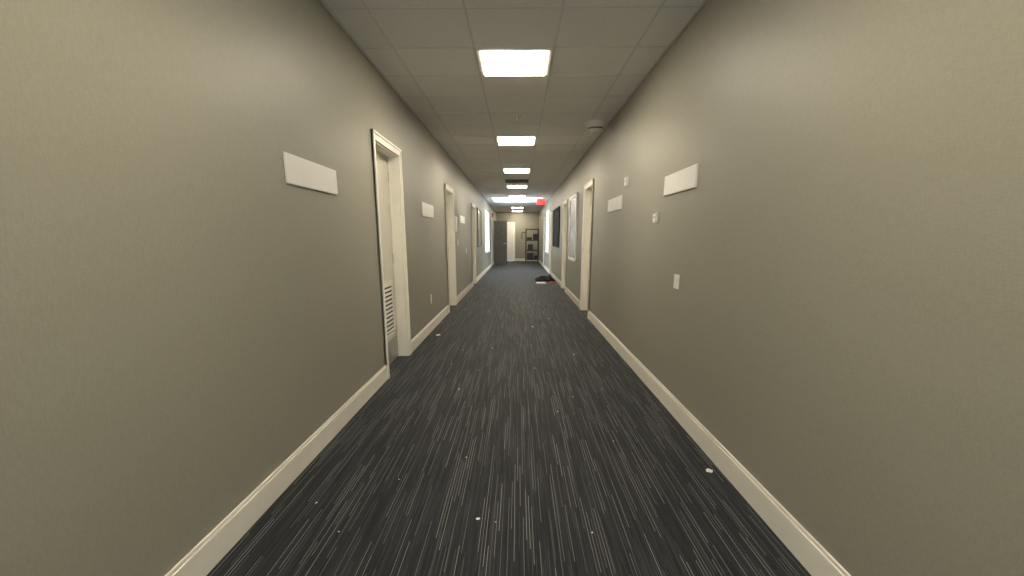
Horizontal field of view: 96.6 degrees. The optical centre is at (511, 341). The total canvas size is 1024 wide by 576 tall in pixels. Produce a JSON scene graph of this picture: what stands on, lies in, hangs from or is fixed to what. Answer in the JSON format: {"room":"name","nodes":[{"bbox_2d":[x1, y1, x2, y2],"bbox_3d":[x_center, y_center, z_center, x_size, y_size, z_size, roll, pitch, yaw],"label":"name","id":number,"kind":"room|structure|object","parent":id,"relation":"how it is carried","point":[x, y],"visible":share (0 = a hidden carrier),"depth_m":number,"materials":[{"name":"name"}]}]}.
{"room":"office corridor","nodes":[
{"label":"office corridor","id":0,"kind":"room"},
{"bbox_2d":[0,0,495,575],"bbox_3d":[-1.134,-2.629,11.211,0.160,2.660,29.000,0,13,1],"label":"wall","id":1,"kind":"structure","parent":0,"point":[179,317],"depth_m":1.60,"materials":[{"name":"paint"}]},
{"bbox_2d":[283,152,337,194],"bbox_3d":[-1.159,-0.971,2.671,0.013,0.155,0.670,0,13,1],"label":"wall sign","id":2,"kind":"object","parent":1,"relation":"attached to","point":[300,172],"visible":1,"depth_m":2.60,"materials":[{"name":"white plastic"}]},
{"bbox_2d":[165,261,493,575],"bbox_3d":[-1.047,-1.400,11.491,0.014,0.138,29.000,0,13,1],"label":"baseboard","id":3,"kind":"structure","parent":1,"relation":"attached to","point":[209,551],"depth_m":2.24,"materials":[{"name":"beige paint"}]},
{"bbox_2d":[376,152,398,363],"bbox_3d":[-1.267,-0.761,4.397,0.045,2.033,0.752,0,13,1],"label":"leaf","id":4,"kind":"object","parent":1,"relation":"attached to","point":[382,164],"visible":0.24,"depth_m":4.48,"materials":[{"name":"beige paint"}]},
{"bbox_2d":[384,280,395,338],"bbox_3d":[-1.238,-0.309,4.500,0.013,0.560,0.540,0,13,1],"label":"grille","id":5,"kind":"object","parent":4,"relation":"attached to","point":[389,298],"visible":0.56,"depth_m":4.62,"materials":[{"name":"white metal"}]},
{"bbox_2d":[388,335,397,362],"bbox_3d":[-1.243,0.111,4.596,0.003,0.220,0.712,0,13,1],"label":"kick plate","id":6,"kind":"object","parent":4,"relation":"attached to","point":[393,343],"visible":0.43,"depth_m":4.77,"materials":[{"name":"metal"}]},
{"bbox_2d":[370,129,411,378],"bbox_3d":[-1.213,-0.798,4.388,0.184,2.125,0.920,0,13,1],"label":"frame","id":7,"kind":"object","parent":1,"relation":"attached to","point":[394,162],"visible":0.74,"depth_m":4.65,"materials":[{"name":"beige paint"}]},
{"bbox_2d":[421,202,433,217],"bbox_3d":[-1.115,-1.744,6.048,0.013,0.170,0.780,0,13,1],"label":"wall sign","id":8,"kind":"object","parent":1,"relation":"attached to","point":[427,210],"visible":1,"depth_m":5.99,"materials":[{"name":"white plastic"}]},
{"bbox_2d":[444,184,456,312],"bbox_3d":[-1.164,-1.651,8.127,0.184,2.125,0.950,0,13,1],"label":"frame","id":9,"kind":"object","parent":1,"relation":"attached to","point":[449,203],"visible":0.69,"depth_m":8.45,"materials":[{"name":"beige paint"}]},
{"bbox_2d":[455,217,456,231],"bbox_3d":[-1.074,-2.269,8.780,0.024,0.280,0.140,0,13,1],"label":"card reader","id":10,"kind":"object","parent":1,"relation":"attached to","point":[455,217],"visible":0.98,"depth_m":8.73,"materials":[{"name":"white plastic"}]},
{"bbox_2d":[460,215,464,223],"bbox_3d":[-1.066,-2.627,9.785,0.013,0.150,0.780,0,13,1],"label":"wall sign","id":11,"kind":"object","parent":1,"relation":"attached to","point":[462,218],"visible":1,"depth_m":9.76,"materials":[{"name":"white plastic"}]},
{"bbox_2d":[471,203,476,286],"bbox_3d":[-1.108,-2.613,12.343,0.184,2.125,0.900,0,13,1],"label":"frame","id":12,"kind":"object","parent":1,"relation":"attached to","point":[473,221],"visible":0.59,"depth_m":12.63,"materials":[{"name":"beige paint"}]},
{"bbox_2d":[477,208,481,246],"bbox_3d":[-0.999,-3.504,14.011,0.030,1.120,1.350,0,13,1],"label":"framed picture","id":13,"kind":"object","parent":1,"relation":"attached to","point":[479,217],"visible":1,"depth_m":14.04,"materials":[{"name":"grey plastic"}]},
{"bbox_2d":[485,215,486,238],"bbox_3d":[-0.998,-4.261,17.710,0.004,1.370,2.340,0,13,1],"label":"glass","id":14,"kind":"object","parent":1,"relation":"attached to","point":[486,215],"visible":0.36,"depth_m":17.78,"materials":[{"name":"white"}]},
{"bbox_2d":[484,209,489,253],"bbox_3d":[-0.973,-4.260,17.710,0.110,1.570,2.520,0,13,1],"label":"frame","id":15,"kind":"object","parent":1,"relation":"attached to","point":[487,241],"visible":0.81,"depth_m":18.08,"materials":[{"name":"white plastic"}]},
{"bbox_2d":[491,218,492,266],"bbox_3d":[-1.000,-4.492,20.581,0.184,2.125,0.900,0,13,1],"label":"frame","id":16,"kind":"object","parent":1,"relation":"attached to","point":[491,218],"visible":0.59,"depth_m":20.94,"materials":[{"name":"beige paint"}]},
{"bbox_2d":[494,221,506,263],"bbox_3d":[-0.561,-4.814,22.115,0.642,2.050,0.045,0,13,1],"label":"leaf","id":17,"kind":"object","parent":1,"relation":"attached to","point":[500,227],"visible":1,"depth_m":22.09,"materials":[{"name":"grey wood"}]},
{"bbox_2d":[206,261,810,575],"bbox_3d":[0.117,-1.287,11.532,2.762,0.100,29.260,0,13,1],"label":"floor","id":18,"kind":"structure","parent":0,"point":[613,463],"depth_m":2.46,"materials":[{"name":"carpet"}]},
{"bbox_2d":[315,311,712,532],"bbox_3d":[0.069,0.026,5.496,2.169,0.022,7.199,0,13,1],"label":"paper scraps","id":19,"kind":"object","parent":18,"relation":"on","point":[707,469],"visible":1,"depth_m":2.52,"materials":[{"name":"paper"}]},
{"bbox_2d":[522,229,538,262],"bbox_3d":[0.926,-4.923,23.381,0.880,1.720,0.640,0,13,1],"label":"open shelving unit","id":20,"kind":"object","parent":18,"relation":"on","point":[535,236],"visible":1,"depth_m":23.14,"materials":[{"name":"black metal"}]},
{"bbox_2d":[535,275,554,281],"bbox_3d":[0.988,-1.937,13.762,0.619,0.171,1.124,0,13,1],"label":"bag","id":21,"kind":"object","parent":18,"relation":"on","point":[541,278],"visible":0.97,"depth_m":13.46,"materials":[{"name":"fabric"}]},
{"bbox_2d":[323,0,703,211],"bbox_3d":[0.117,-3.978,10.918,2.762,0.100,29.260,0,13,1],"label":"ceiling","id":22,"kind":"structure","parent":0,"point":[449,72],"depth_m":3.77,"materials":[{"name":"tile"}]},
{"bbox_2d":[319,0,707,211],"bbox_3d":[0.117,-3.921,10.900,2.342,0.004,29.000,0,13,1],"label":"grid","id":23,"kind":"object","parent":22,"relation":"attached to","point":[464,7],"depth_m":3.83,"materials":[{"name":"paint"}]},
{"bbox_2d":[476,48,552,75],"bbox_3d":[0.022,-2.280,3.737,0.580,0.016,0.580,0,13,1],"label":"ceiling light","id":24,"kind":"object","parent":22,"relation":"in","point":[492,61],"depth_m":3.67,"materials":[{"name":"white plastic"}]},
{"bbox_2d":[496,136,536,144],"bbox_3d":[0.061,-2.958,6.710,0.580,0.016,0.580,0,13,1],"label":"ceiling light","id":25,"kind":"object","parent":22,"relation":"in","point":[501,140],"depth_m":6.64,"materials":[{"name":"white plastic"}]},
{"bbox_2d":[505,179,528,182],"bbox_3d":[0.124,-4.038,11.469,0.580,0.027,0.580,0,13,1],"label":"ceiling vent","id":26,"kind":"object","parent":22,"relation":"in","point":[506,180],"visible":1,"depth_m":11.36,"materials":[{"name":"grey plastic"}]},
{"bbox_2d":[503,168,530,172],"bbox_3d":[0.100,-3.637,9.683,0.580,0.016,0.580,0,13,1],"label":"ceiling light","id":27,"kind":"object","parent":22,"relation":"in","point":[505,170],"depth_m":9.59,"materials":[{"name":"white plastic"}]},
{"bbox_2d":[506,185,527,187],"bbox_3d":[0.140,-4.315,12.657,0.580,0.016,0.580,0,13,1],"label":"ceiling light","id":28,"kind":"object","parent":22,"relation":"in","point":[508,186],"depth_m":12.57,"materials":[{"name":"white plastic"}]},
{"bbox_2d":[494,198,540,199],"bbox_3d":[0.201,-5.612,17.181,1.920,0.300,2.180,0,13,1],"label":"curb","id":29,"kind":"object","parent":22,"relation":"on","point":[494,198],"visible":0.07,"depth_m":18.23,"materials":[{"name":"white plastic"}]},
{"bbox_2d":[509,195,525,196],"bbox_3d":[0.179,-4.993,15.630,0.580,0.016,0.580,0,13,1],"label":"ceiling light","id":30,"kind":"object","parent":22,"relation":"in","point":[509,195],"depth_m":15.48,"materials":[{"name":"white plastic"}]},
{"bbox_2d":[537,196,545,204],"bbox_3d":[0.999,-4.846,15.601,0.300,0.290,0.060,0,13,1],"label":"exit sign","id":31,"kind":"object","parent":22,"relation":"hanging from","point":[539,201],"visible":1,"depth_m":15.59,"materials":[{"name":"red plastic"}]},
{"bbox_2d":[584,119,606,133],"bbox_3d":[1.033,-2.655,5.638,0.280,0.131,0.280,0,13,1],"label":"smoke detector","id":32,"kind":"object","parent":22,"relation":"attached to","point":[595,126],"visible":1,"depth_m":5.56,"materials":[{"name":"grey plastic"}]},
{"bbox_2d":[496,212,538,257],"bbox_3d":[0.304,-5.868,25.410,2.662,2.660,0.160,0,13,1],"label":"wall","id":33,"kind":"structure","parent":0,"point":[523,220],"depth_m":25.20,"materials":[{"name":"paint"}]},
{"bbox_2d":[507,223,513,260],"bbox_3d":[-0.235,-5.575,25.476,0.652,2.043,0.045,0,13,1],"label":"leaf","id":34,"kind":"object","parent":33,"relation":"attached to","point":[510,226],"visible":0.56,"depth_m":25.45,"materials":[{"name":"white wood"}]},
{"bbox_2d":[507,222,514,260],"bbox_3d":[-0.236,-5.605,25.461,0.820,2.125,0.170,0,13,1],"label":"frame","id":35,"kind":"object","parent":33,"relation":"attached to","point":[507,222],"visible":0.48,"depth_m":25.33,"materials":[{"name":"white wood"}]},
{"bbox_2d":[515,258,536,260],"bbox_3d":[0.302,-4.619,25.605,2.312,0.138,0.014,0,13,1],"label":"baseboard","id":36,"kind":"structure","parent":33,"relation":"attached to","point":[516,259],"depth_m":25.59,"materials":[{"name":"beige paint"}]},
{"bbox_2d":[539,0,1023,575],"bbox_3d":[1.367,-2.622,11.180,0.160,2.660,29.000,0,13,1],"label":"wall","id":37,"kind":"structure","parent":0,"point":[845,316],"depth_m":1.60,"materials":[{"name":"paint"}]},
{"bbox_2d":[543,217,544,266],"bbox_3d":[1.468,-4.307,19.770,0.184,2.125,0.900,0,13,1],"label":"frame","id":38,"kind":"object","parent":37,"relation":"attached to","point":[544,217],"visible":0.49,"depth_m":20.00,"materials":[{"name":"beige paint"}]},
{"bbox_2d":[545,210,548,253],"bbox_3d":[1.377,-4.231,17.583,0.110,1.570,1.720,0,13,1],"label":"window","id":39,"kind":"structure","parent":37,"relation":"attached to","point":[547,212],"depth_m":17.77,"materials":[{"name":"white glass"}]},
{"bbox_2d":[549,211,552,273],"bbox_3d":[1.414,-3.373,15.676,0.184,2.125,0.900,0,13,1],"label":"frame","id":40,"kind":"object","parent":37,"relation":"attached to","point":[551,212],"visible":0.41,"depth_m":15.92,"materials":[{"name":"beige paint"}]},
{"bbox_2d":[553,206,559,247],"bbox_3d":[1.300,-3.360,13.424,0.030,1.100,2.100,0,13,1],"label":"notice board","id":41,"kind":"object","parent":37,"relation":"attached to","point":[556,213],"visible":1,"depth_m":13.33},
{"bbox_2d":[561,199,567,287],"bbox_3d":[1.353,-2.328,11.094,0.184,2.125,0.900,0,13,1],"label":"frame","id":42,"kind":"object","parent":37,"relation":"attached to","point":[565,203],"visible":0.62,"depth_m":11.38,"materials":[{"name":"beige paint"}]},
{"bbox_2d":[568,192,577,261],"bbox_3d":[1.246,-2.328,9.351,0.030,1.300,1.200,0,13,1],"label":"framed poster","id":43,"kind":"object","parent":37,"relation":"attached to","point":[573,207],"visible":1,"depth_m":9.26,"materials":[{"name":"white paper"}]},
{"bbox_2d":[580,179,593,318],"bbox_3d":[1.307,-1.515,7.530,0.184,2.125,0.950,0,13,1],"label":"frame","id":44,"kind":"object","parent":37,"relation":"attached to","point":[587,207],"visible":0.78,"depth_m":7.84,"materials":[{"name":"beige paint"}]},
{"bbox_2d":[587,195,591,309],"bbox_3d":[1.361,-1.478,7.538,0.045,2.033,0.782,0,13,1],"label":"leaf","id":45,"kind":"object","parent":37,"relation":"attached to","point":[591,195],"visible":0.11,"depth_m":7.90,"materials":[{"name":"beige paint"}]},
{"bbox_2d":[608,195,622,212],"bbox_3d":[1.205,-1.617,5.359,0.013,0.150,0.760,0,13,1],"label":"wall sign","id":46,"kind":"object","parent":37,"relation":"attached to","point":[614,204],"visible":1,"depth_m":5.28,"materials":[{"name":"white plastic"}]},
{"bbox_2d":[624,176,628,186],"bbox_3d":[1.192,-1.669,4.753,0.024,0.100,0.100,0,13,1],"label":"sensor","id":47,"kind":"object","parent":37,"relation":"attached to","point":[626,179],"visible":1,"depth_m":4.72,"materials":[{"name":"white plastic"}]},
{"bbox_2d":[653,213,658,222],"bbox_3d":[1.178,-1.018,3.743,0.024,0.080,0.080,0,13,1],"label":"thermostat","id":48,"kind":"object","parent":37,"relation":"attached to","point":[656,215],"visible":1,"depth_m":3.71,"materials":[{"name":"white plastic"}]},
{"bbox_2d":[673,274,679,288],"bbox_3d":[1.177,-0.433,3.271,0.011,0.100,0.100,0,13,1],"label":"light switch","id":49,"kind":"object","parent":37,"relation":"attached to","point":[676,277],"visible":1,"depth_m":3.26,"materials":[{"name":"white plastic"}]},
{"bbox_2d":[663,163,698,195],"bbox_3d":[1.177,-1.129,3.209,0.013,0.145,0.650,0,13,1],"label":"wall sign","id":50,"kind":"object","parent":37,"relation":"attached to","point":[685,179],"visible":1,"depth_m":3.15,"materials":[{"name":"white plastic"}]},
{"bbox_2d":[538,260,850,575],"bbox_3d":[1.280,-1.393,11.462,0.014,0.138,29.000,0,13,1],"label":"baseboard","id":51,"kind":"structure","parent":37,"relation":"attached to","point":[815,559],"depth_m":2.29,"materials":[{"name":"beige paint"}]}
]}

